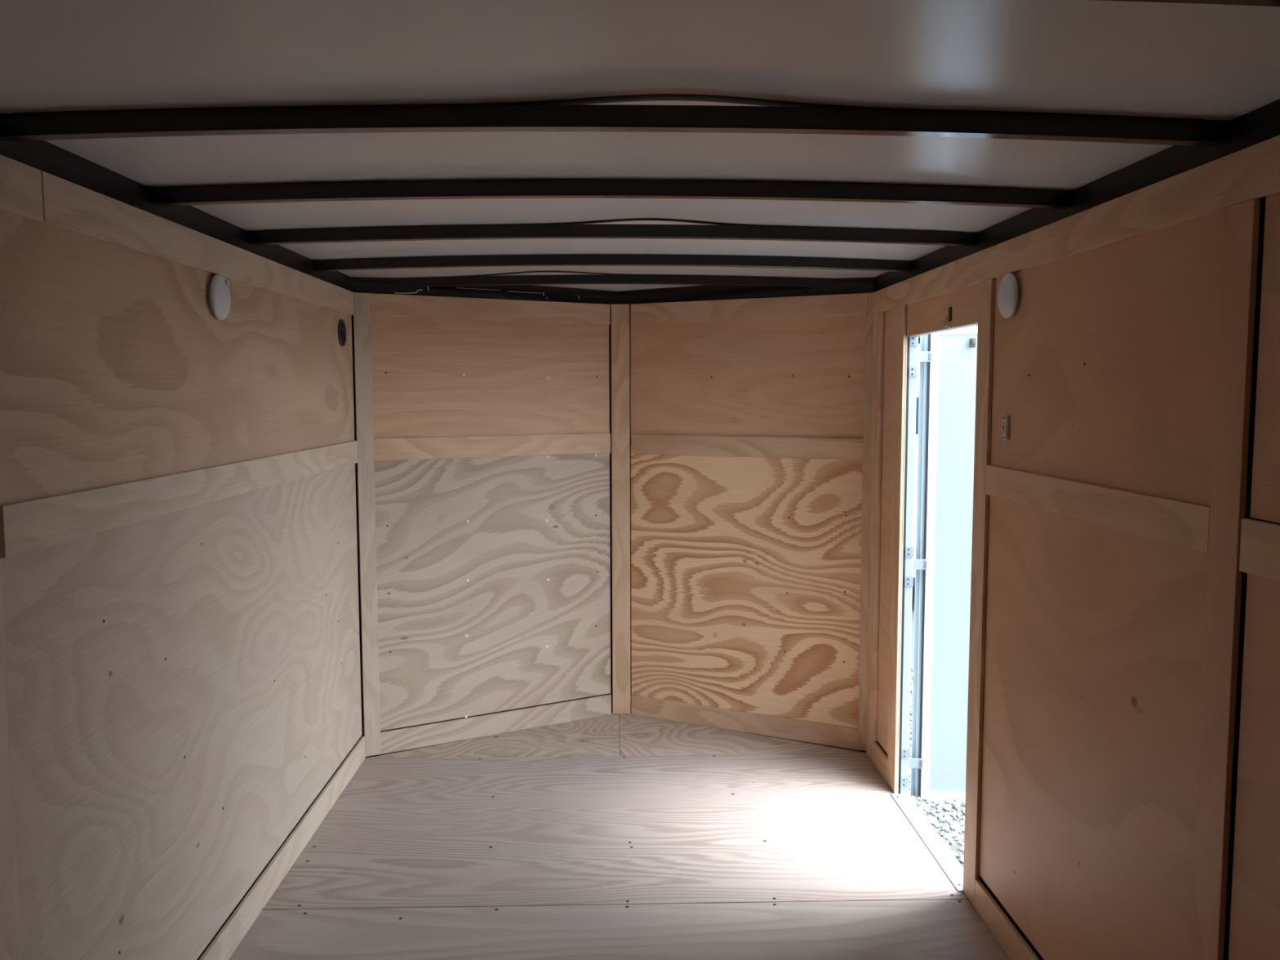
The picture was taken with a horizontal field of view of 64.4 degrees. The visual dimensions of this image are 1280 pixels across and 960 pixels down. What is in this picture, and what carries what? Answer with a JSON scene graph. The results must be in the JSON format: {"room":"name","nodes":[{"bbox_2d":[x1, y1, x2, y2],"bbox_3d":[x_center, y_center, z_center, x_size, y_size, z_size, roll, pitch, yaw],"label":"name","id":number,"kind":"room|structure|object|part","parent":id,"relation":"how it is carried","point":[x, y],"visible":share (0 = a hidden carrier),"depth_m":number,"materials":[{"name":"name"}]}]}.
{"room":"cargo trailer interior","nodes":[
{"label":"cargo trailer interior","id":0,"kind":"room"},
{"bbox_2d":[0,210,362,959],"bbox_3d":[-1.097,0.407,1.657,0.050,2.085,4.990,0,5,-2],"label":"wall","id":1,"kind":"structure","parent":0,"point":[184,686],"depth_m":2.32,"materials":[{"name":"brown wood"}]},
{"bbox_2d":[0,568,22,959],"bbox_3d":[-1.067,0.449,1.666,0.011,1.790,0.100,0,5,-2],"label":"trim","id":2,"kind":"structure","parent":1,"relation":"attached to","point":[11,948],"depth_m":1.70,"materials":[{"name":"brown wood"}]},
{"bbox_2d":[0,154,43,221],"bbox_3d":[-1.040,-0.395,0.483,0.011,0.090,2.684,0,5,-2],"label":"trim","id":3,"kind":"structure","parent":1,"relation":"attached to","point":[20,184],"depth_m":1.75,"materials":[{"name":"brown wood"}]},
{"bbox_2d":[0,140,351,291],"bbox_3d":[-1.099,-0.579,1.578,0.044,0.088,4.900,0,5,-2],"label":"trim","id":4,"kind":"structure","parent":1,"relation":"attached to","point":[42,155],"depth_m":2.21,"materials":[{"name":"black metal"}]},
{"bbox_3d":[-1.111,-0.302,2.827,0.009,0.520,2.423,0,5,-2],"label":"panel","id":5,"kind":"part","parent":1,"relation":"part of","materials":[{"name":"beige wood"}]},
{"bbox_2d":[0,440,357,558],"bbox_3d":[-1.101,-0.013,2.878,0.011,0.088,2.365,0,5,-2],"label":"trim","id":6,"kind":"structure","parent":1,"relation":"attached to","point":[27,526],"depth_m":2.20,"materials":[{"name":"brown wood"}]},
{"bbox_3d":[-1.110,0.567,2.900,0.009,1.160,2.420,0,5,-2],"label":"panel","id":7,"kind":"part","parent":1,"relation":"part of","materials":[{"name":"brown wood"}]},
{"bbox_2d":[39,170,353,315],"bbox_3d":[-1.105,-0.602,2.912,0.011,0.090,2.187,0,5,-2],"label":"trim","id":8,"kind":"structure","parent":1,"relation":"attached to","point":[68,206],"depth_m":2.34,"materials":[{"name":"brown wood"}]},
{"bbox_2d":[206,274,231,319],"bbox_3d":[-1.087,-0.474,2.636,0.031,0.118,0.118,0,5,-2],"label":"dome lamp","id":9,"kind":"object","parent":1,"relation":"attached to","point":[218,293],"visible":1,"depth_m":2.61,"materials":[{"name":"grey plastic"}]},
{"bbox_2d":[199,736,365,959],"bbox_3d":[-1.065,1.300,1.729,0.011,0.092,4.880,0,5,-2],"label":"baseboard","id":10,"kind":"structure","parent":1,"relation":"attached to","point":[226,941],"depth_m":3.11,"materials":[{"name":"brown wood"}]},
{"bbox_2d":[337,319,346,346],"bbox_3d":[-1.132,-0.560,3.862,0.006,0.104,0.104,0,5,-2],"label":"air vent","id":11,"kind":"object","parent":1,"relation":"in","point":[341,324],"visible":1,"depth_m":3.86,"materials":[{"name":"black plastic"}]},
{"bbox_2d":[350,276,619,758],"bbox_3d":[-0.627,0.159,4.408,1.303,2.110,0.046,-3,6,-29],"label":"wall","id":12,"kind":"structure","parent":0,"point":[494,575],"depth_m":4.37,"materials":[{"name":"brown wood"}]},
{"bbox_2d":[352,292,381,756],"bbox_3d":[-1.105,0.196,4.112,0.066,1.884,0.014,-3,6,-29],"label":"trim","id":13,"kind":"structure","parent":12,"relation":"attached to","point":[362,309],"depth_m":4.10,"materials":[{"name":"brown wood"}]},
{"bbox_2d":[350,281,618,304],"bbox_3d":[-0.637,-0.790,4.316,1.218,0.041,0.046,-3,6,-29],"label":"trim","id":14,"kind":"structure","parent":12,"relation":"attached to","point":[356,286],"depth_m":4.28,"materials":[{"name":"black paint"}]},
{"bbox_2d":[369,293,609,324],"bbox_3d":[-0.608,-0.722,4.314,1.078,0.090,0.011,-3,6,-29],"label":"trim","id":15,"kind":"structure","parent":12,"relation":"attached to","point":[380,304],"depth_m":4.28,"materials":[{"name":"brown wood"}]},
{"bbox_3d":[-0.639,-0.468,4.329,1.141,0.592,0.009,-3,6,-29],"label":"panel","id":16,"kind":"part","parent":12,"relation":"part of","materials":[{"name":"brown wood"}]},
{"bbox_2d":[373,432,610,461],"bbox_3d":[-0.606,-0.145,4.363,1.078,0.090,0.011,-3,6,-29],"label":"trim","id":17,"kind":"structure","parent":12,"relation":"attached to","point":[471,446],"depth_m":4.33,"materials":[{"name":"brown wood"}]},
{"bbox_3d":[-0.637,0.441,4.407,1.141,1.156,0.009,-3,6,-29],"label":"panel","id":18,"kind":"part","parent":12,"relation":"part of","materials":[{"name":"brown wood"}]},
{"bbox_2d":[377,693,611,755],"bbox_3d":[-0.612,1.067,4.462,1.093,0.092,0.011,-3,6,-29],"label":"baseboard","id":19,"kind":"structure","parent":12,"relation":"attached to","point":[442,732],"depth_m":4.44,"materials":[{"name":"brown wood"}]},
{"bbox_2d":[228,712,1010,959],"bbox_3d":[-0.038,1.365,2.073,2.170,0.102,5.600,0,5,-2],"label":"floor","id":20,"kind":"structure","parent":0,"point":[613,836],"depth_m":3.27,"materials":[{"name":"brown wood"}]},
{"bbox_2d":[0,0,1279,291],"bbox_3d":[-0.043,-0.650,1.926,2.170,0.100,5.650,0,5,-2],"label":"ceiling","id":21,"kind":"structure","parent":0,"point":[1083,57],"depth_m":1.58,"materials":[{"name":"grey metal"}]},
{"bbox_2d":[147,179,1074,208],"bbox_3d":[-0.053,-0.653,2.314,2.100,0.056,0.034,0,5,-2],"label":"ceiling beam","id":22,"kind":"structure","parent":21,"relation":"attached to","point":[449,188],"depth_m":2.30,"materials":[{"name":"black metal"}]},
{"bbox_2d":[245,224,978,246],"bbox_3d":[-0.070,-0.704,2.922,2.100,0.056,0.034,0,5,-2],"label":"ceiling beam","id":23,"kind":"structure","parent":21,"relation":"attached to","point":[327,235],"depth_m":2.91,"materials":[{"name":"black metal"}]},
{"bbox_2d":[311,253,914,271],"bbox_3d":[-0.087,-0.758,3.550,2.100,0.056,0.034,0,5,-2],"label":"ceiling beam","id":24,"kind":"structure","parent":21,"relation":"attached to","point":[578,260],"depth_m":3.53,"materials":[{"name":"black metal"}]},
{"bbox_2d":[394,274,833,287],"bbox_3d":[-0.103,-0.809,4.152,2.100,0.056,0.034,0,5,-2],"label":"ceiling beam","id":25,"kind":"structure","parent":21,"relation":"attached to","point":[566,279],"depth_m":4.14,"materials":[{"name":"black metal"}]},
{"bbox_2d":[0,104,1231,146],"bbox_3d":[-0.037,-0.602,1.722,2.100,0.056,0.034,0,5,-2],"label":"ceiling beam","id":26,"kind":"structure","parent":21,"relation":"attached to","point":[432,117],"depth_m":1.71,"materials":[{"name":"black metal"}]},
{"bbox_2d":[1099,0,1279,6],"bbox_3d":[-0.021,-0.550,1.114,2.100,0.056,0.034,0,5,-2],"label":"ceiling beam","id":27,"kind":"structure","parent":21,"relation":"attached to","point":[1245,2],"depth_m":1.14,"materials":[{"name":"metal"}]},
{"bbox_2d":[618,277,875,752],"bbox_3d":[0.433,0.154,4.436,1.273,2.110,0.046,2,5,27],"label":"wall","id":28,"kind":"structure","parent":0,"point":[745,571],"depth_m":4.39,"materials":[{"name":"brown wood"}]},
{"bbox_2d":[610,304,631,714],"bbox_3d":[-0.087,0.148,4.648,0.082,1.884,0.011,0,5,5],"label":"trim","id":29,"kind":"structure","parent":28,"relation":"attached to","point":[620,422],"depth_m":4.64,"materials":[{"name":"brown wood"}]},
{"bbox_2d":[631,694,860,751],"bbox_3d":[0.441,1.064,4.480,1.078,0.090,0.011,2,5,27],"label":"baseboard","id":30,"kind":"structure","parent":28,"relation":"attached to","point":[840,736],"depth_m":4.46,"materials":[{"name":"brown wood"}]},
{"bbox_2d":[631,434,862,460],"bbox_3d":[0.438,-0.144,4.377,1.068,0.088,0.011,2,5,27],"label":"trim","id":31,"kind":"structure","parent":28,"relation":"attached to","point":[823,448],"depth_m":4.36,"materials":[{"name":"brown wood"}]},
{"bbox_2d":[618,282,875,304],"bbox_3d":[0.418,-0.795,4.357,1.188,0.041,0.044,2,5,27],"label":"trim","id":32,"kind":"structure","parent":28,"relation":"attached to","point":[862,287],"depth_m":4.31,"materials":[{"name":"black paint"}]},
{"bbox_3d":[0.451,0.479,4.436,1.101,1.240,0.009,2,5,27],"label":"panel","id":33,"kind":"part","parent":28,"relation":"part of","materials":[{"name":"brown wood"}]},
{"bbox_3d":[0.449,-0.472,4.354,1.101,0.592,0.009,2,5,27],"label":"panel","id":34,"kind":"part","parent":28,"relation":"part of","materials":[{"name":"brown wood"}]},
{"bbox_2d":[631,293,865,323],"bbox_3d":[0.436,-0.728,4.328,1.068,0.086,0.011,2,5,27],"label":"trim","id":35,"kind":"structure","parent":28,"relation":"attached to","point":[842,304],"depth_m":4.30,"materials":[{"name":"brown wood"}]},
{"bbox_2d":[857,293,873,751],"bbox_3d":[0.927,0.188,4.156,0.040,1.884,0.014,2,5,27],"label":"trim","id":36,"kind":"structure","parent":28,"relation":"attached to","point":[868,322],"depth_m":4.15,"materials":[{"name":"brown wood"}]},
{"bbox_2d":[876,191,1279,959],"bbox_3d":[1.030,0.398,1.713,0.046,2.085,4.990,0,5,-2],"label":"wall","id":37,"kind":"structure","parent":0,"point":[1104,366],"depth_m":2.14,"materials":[{"name":"brown wood"}]},
{"bbox_2d":[866,311,884,763],"bbox_3d":[0.940,0.240,4.064,0.011,1.797,0.125,0,5,-2],"label":"trim","id":38,"kind":"structure","parent":37,"relation":"attached to","point":[878,318],"depth_m":4.04,"materials":[{"name":"brown wood"}]},
{"bbox_2d":[873,742,887,783],"bbox_3d":[0.946,1.105,3.975,0.011,0.092,0.198,0,5,-2],"label":"baseboard","id":39,"kind":"structure","parent":37,"relation":"attached to","point":[880,759],"depth_m":3.97,"materials":[{"name":"brown wood"}]},
{"bbox_3d":[0.955,0.201,3.877,0.009,1.710,0.237,0,5,-2],"label":"panel","id":40,"kind":"part","parent":37,"relation":"part of","materials":[{"name":"brown wood"}]},
{"bbox_2d":[887,305,906,793],"bbox_3d":[0.948,0.266,3.753,0.011,1.797,0.100,0,5,-2],"label":"trim","id":41,"kind":"structure","parent":37,"relation":"attached to","point":[901,311],"depth_m":3.74,"materials":[{"name":"brown wood"}]},
{"bbox_2d":[890,793,963,892],"bbox_3d":[0.955,1.196,3.405,0.030,0.006,0.744,0,5,-2],"label":"trim","id":42,"kind":"structure","parent":37,"relation":"attached to","point":[958,885],"depth_m":3.35,"materials":[{"name":"metal"}]},
{"bbox_2d":[897,322,977,883],"bbox_3d":[0.987,0.358,3.341,0.043,1.711,0.763,0,5,-2],"label":"trim","id":43,"kind":"structure","parent":37,"relation":"attached to","point":[911,351],"depth_m":3.69,"materials":[{"name":"silver metal"}]},
{"bbox_2d":[900,325,977,799],"bbox_3d":[1.400,0.324,3.731,0.865,1.768,0.093,0,5,2],"label":"door","id":44,"kind":"structure","parent":37,"relation":"in","point":[942,564],"depth_m":3.75,"materials":[{"name":"white metal"}]},
{"bbox_3d":[0.982,1.123,3.773,0.027,0.036,0.003,0,5,2],"label":"jamb plate","id":45,"kind":"part","parent":44,"relation":"part of","materials":[{"name":"metal"}]},
{"bbox_3d":[0.981,1.014,3.764,0.027,0.036,0.003,0,5,2],"label":"jamb plate","id":46,"kind":"part","parent":44,"relation":"part of","materials":[{"name":"metal"}]},
{"bbox_3d":[0.980,0.370,3.709,0.027,0.036,0.003,0,5,2],"label":"jamb plate","id":47,"kind":"part","parent":44,"relation":"part of","materials":[{"name":"metal"}]},
{"bbox_3d":[0.980,0.262,3.700,0.027,0.036,0.003,0,5,2],"label":"jamb plate","id":48,"kind":"part","parent":44,"relation":"part of","materials":[{"name":"metal"}]},
{"bbox_3d":[0.979,-0.389,3.644,0.027,0.036,0.003,0,5,2],"label":"jamb plate","id":49,"kind":"part","parent":44,"relation":"part of","materials":[{"name":"metal"}]},
{"bbox_3d":[0.978,-0.497,3.635,0.027,0.036,0.003,0,5,2],"label":"jamb plate","id":50,"kind":"part","parent":44,"relation":"part of","materials":[{"name":"metal"}]},
{"bbox_3d":[1.445,0.322,3.756,0.718,1.708,0.030,0,5,2],"label":"panel","id":51,"kind":"part","parent":44,"relation":"part of","materials":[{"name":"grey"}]},
{"bbox_3d":[0.968,-0.539,3.262,0.009,0.116,0.737,0,5,-2],"label":"header panel","id":52,"kind":"part","parent":37,"relation":"part of","materials":[{"name":"brown wood"}]},
{"bbox_2d":[944,306,951,330],"bbox_3d":[0.960,-0.503,3.172,0.012,0.072,0.050,0,5,-2],"label":"hook","id":53,"kind":"object","parent":37,"relation":"attached to","point":[949,308],"visible":1,"depth_m":3.16,"materials":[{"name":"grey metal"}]},
{"bbox_2d":[963,278,995,906],"bbox_3d":[0.971,0.338,2.915,0.011,1.797,0.097,0,5,-2],"label":"trim","id":54,"kind":"structure","parent":37,"relation":"attached to","point":[987,287],"depth_m":2.90,"materials":[{"name":"brown wood"}]},
{"bbox_2d":[999,415,1009,440],"bbox_3d":[0.970,-0.139,2.705,0.020,0.066,0.027,0,5,-2],"label":"light switch","id":55,"kind":"object","parent":37,"relation":"attached to","point":[1006,419],"visible":1,"depth_m":2.69,"materials":[{"name":"beige plastic"}]},
{"bbox_2d":[974,879,1039,959],"bbox_3d":[1.022,1.349,1.146,0.011,0.087,3.599,0,5,-2],"label":"baseboard","id":56,"kind":"structure","parent":37,"relation":"attached to","point":[1010,939],"depth_m":2.74,"materials":[{"name":"brown wood"}]},
{"bbox_2d":[997,272,1021,318],"bbox_3d":[0.966,-0.484,2.667,0.027,0.118,0.118,0,5,-2],"label":"dome lamp","id":57,"kind":"object","parent":37,"relation":"attached to","point":[1009,295],"visible":1,"depth_m":2.64,"materials":[{"name":"grey plastic"}]},
{"bbox_2d":[872,134,1279,314],"bbox_3d":[1.001,-0.499,1.629,0.011,0.086,4.875,0,5,-2],"label":"trim","id":58,"kind":"structure","parent":37,"relation":"attached to","point":[1251,172],"depth_m":2.08,"materials":[{"name":"brown wood"}]},
{"bbox_2d":[875,98,1279,291],"bbox_3d":[1.030,-0.588,1.634,0.044,0.088,4.900,0,5,-2],"label":"trim","id":59,"kind":"structure","parent":37,"relation":"attached to","point":[1261,124],"depth_m":2.11,"materials":[{"name":"black metal"}]},
{"bbox_3d":[0.997,0.613,2.337,0.009,1.150,1.099,0,5,-2],"label":"panel","id":60,"kind":"part","parent":37,"relation":"part of","materials":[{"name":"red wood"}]},
{"bbox_2d":[986,464,1209,554],"bbox_3d":[0.986,0.044,2.307,0.011,0.082,1.063,0,5,-2],"label":"trim","id":61,"kind":"structure","parent":37,"relation":"attached to","point":[1183,524],"depth_m":2.13,"materials":[{"name":"brown wood"}]},
{"bbox_3d":[0.996,-0.254,2.264,0.009,0.530,1.099,0,5,-2],"label":"panel","id":62,"kind":"part","parent":37,"relation":"part of","materials":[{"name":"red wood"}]},
{"bbox_2d":[1189,198,1260,959],"bbox_3d":[1.002,0.436,1.764,0.011,1.797,0.083,0,5,-2],"label":"trim","id":63,"kind":"structure","parent":37,"relation":"attached to","point":[1241,222],"depth_m":1.73,"materials":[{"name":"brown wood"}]},
{"bbox_3d":[1.046,0.768,0.515,0.009,1.150,2.440,0,5,-2],"label":"panel","id":64,"kind":"part","parent":37,"relation":"part of","materials":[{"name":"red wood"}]},
{"bbox_2d":[1239,518,1279,582],"bbox_3d":[1.035,0.211,0.470,0.011,0.088,2.445,0,5,-2],"label":"trim","id":65,"kind":"structure","parent":37,"relation":"attached to","point":[1260,546],"depth_m":1.63,"materials":[{"name":"brown wood"}]},
{"bbox_3d":[1.044,-0.099,0.441,0.009,0.530,2.440,0,5,-2],"label":"panel","id":66,"kind":"part","parent":37,"relation":"part of","materials":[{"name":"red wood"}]},
{"label":"outside","id":67,"kind":"structure","parent":0,"visible":0},
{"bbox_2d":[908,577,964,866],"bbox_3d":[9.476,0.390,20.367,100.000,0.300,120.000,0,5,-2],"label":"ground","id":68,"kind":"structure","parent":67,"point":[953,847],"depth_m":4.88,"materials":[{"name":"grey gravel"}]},
{"bbox_2d":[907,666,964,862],"bbox_3d":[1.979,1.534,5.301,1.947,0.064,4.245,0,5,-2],"label":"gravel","id":69,"kind":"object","parent":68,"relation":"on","point":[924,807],"visible":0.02,"depth_m":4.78,"materials":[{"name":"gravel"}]}
]}

